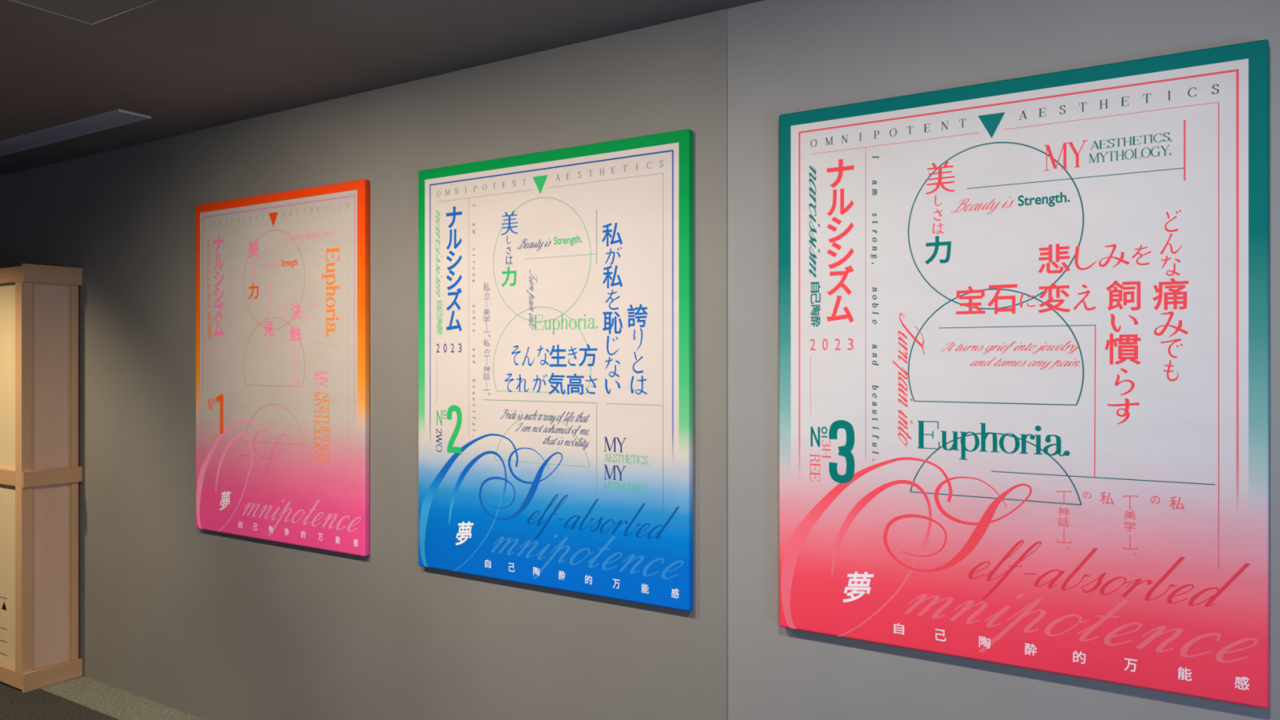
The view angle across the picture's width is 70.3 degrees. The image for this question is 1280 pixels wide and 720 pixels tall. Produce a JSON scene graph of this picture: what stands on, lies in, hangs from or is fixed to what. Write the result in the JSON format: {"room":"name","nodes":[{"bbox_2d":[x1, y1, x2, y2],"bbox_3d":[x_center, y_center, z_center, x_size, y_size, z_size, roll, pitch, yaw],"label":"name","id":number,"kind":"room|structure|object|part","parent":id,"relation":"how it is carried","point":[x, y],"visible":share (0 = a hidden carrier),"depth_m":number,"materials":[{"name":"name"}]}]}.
{"room":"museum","nodes":[
{"label":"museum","id":0,"kind":"room"},
{"bbox_2d":[0,681,118,719],"bbox_3d":[-2.387,1.675,0.714,11.800,0.100,6.420,0,0,32],"label":"floor","id":1,"kind":"structure","parent":0,"point":[38,704],"depth_m":4.24,"materials":[{"name":"carpet"}]},
{"bbox_2d":[0,263,82,693],"bbox_3d":[-3.413,0.577,4.850,1.132,2.096,0.275,0,0,32],"label":"wooden crate","id":2,"kind":"object","parent":1,"relation":"on","point":[40,472],"visible":1,"depth_m":4.55,"materials":[{"name":"brown wood"}]},
{"bbox_3d":[-3.469,0.059,4.763,1.040,1.029,0.012,0,0,32],"label":"panel","id":3,"kind":"part","parent":2,"relation":"part of","materials":[{"name":"brown wood"}]},
{"bbox_3d":[-3.469,1.099,4.763,1.040,1.011,0.012,0,0,32],"label":"panel","id":4,"kind":"part","parent":2,"relation":"part of","materials":[{"name":"brown wood"}]},
{"bbox_3d":[-3.040,0.576,4.475,0.064,1.918,0.038,0,0,32],"label":"post","id":5,"kind":"part","parent":2,"relation":"part of","materials":[{"name":"brown wood"}]},
{"bbox_3d":[-3.013,0.590,4.475,0.022,2.070,0.029,0,0,32],"label":"post","id":6,"kind":"part","parent":2,"relation":"part of","materials":[{"name":"brown wood"}]},
{"bbox_3d":[-2.959,0.059,4.567,0.010,1.029,0.205,0,0,32],"label":"panel","id":7,"kind":"part","parent":2,"relation":"part of","materials":[{"name":"brown wood"}]},
{"bbox_3d":[-2.959,1.099,4.567,0.010,1.011,0.205,0,0,32],"label":"panel","id":8,"kind":"part","parent":2,"relation":"part of","materials":[{"name":"brown wood"}]},
{"bbox_3d":[-2.900,0.590,4.654,0.022,2.070,0.034,0,0,32],"label":"post","id":9,"kind":"part","parent":2,"relation":"part of","materials":[{"name":"brown wood"}]},
{"bbox_2d":[0,0,764,175],"bbox_3d":[-2.387,-1.095,0.714,11.800,0.100,6.420,0,0,32],"label":"ceiling","id":10,"kind":"structure","parent":0,"point":[185,65],"depth_m":3.06,"materials":[{"name":"paint"}]},
{"bbox_2d":[0,109,151,156],"bbox_3d":[-3.359,-1.040,4.614,2.894,0.009,0.140,0,0,32],"label":"ceiling vent","id":11,"kind":"object","parent":10,"relation":"in","point":[117,117],"visible":1,"depth_m":4.12,"materials":[{"name":"grey metal"}]},
{"bbox_2d":[5,0,163,26],"bbox_3d":[-1.600,-1.040,2.393,0.620,0.010,0.620,0,0,32],"label":"ceiling panel","id":12,"kind":"object","parent":10,"relation":"attached to","point":[93,13],"visible":1,"depth_m":2.68,"materials":[{"name":"paint"}]},
{"bbox_2d":[0,0,1279,719],"bbox_3d":[-0.706,0.290,3.378,11.800,2.670,0.120,0,0,32],"label":"wall","id":13,"kind":"structure","parent":0,"point":[206,624],"depth_m":3.12,"materials":[{"name":"grey paint"}]},
{"bbox_2d":[39,675,204,719],"bbox_3d":[-2.748,1.623,4.474,6.978,0.003,0.205,0,0,32],"label":"floor","id":14,"kind":"structure","parent":13,"relation":"attached to","point":[109,700],"depth_m":4.33,"materials":[{"name":"carpet"}]},
{"bbox_2d":[195,179,369,556],"bbox_3d":[-1.524,0.030,3.804,1.113,1.455,0.029,0,0,32],"label":"poster","id":15,"kind":"object","parent":13,"relation":"attached to","point":[282,278],"visible":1,"depth_m":3.75,"materials":[{"name":"multicoloured paper"}]},
{"bbox_2d":[418,128,693,611],"bbox_3d":[-0.327,0.030,3.049,1.142,1.455,0.029,0,0,32],"label":"poster","id":16,"kind":"object","parent":13,"relation":"attached to","point":[556,286],"visible":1,"depth_m":2.99,"materials":[{"name":"multicoloured paper"}]},
{"bbox_2d":[778,39,1268,708],"bbox_3d":[0.886,0.030,2.287,1.146,1.455,0.035,0,0,32],"label":"poster","id":17,"kind":"object","parent":13,"relation":"attached to","point":[1023,322],"visible":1,"depth_m":2.21,"materials":[{"name":"multicoloured paper"}]}
]}

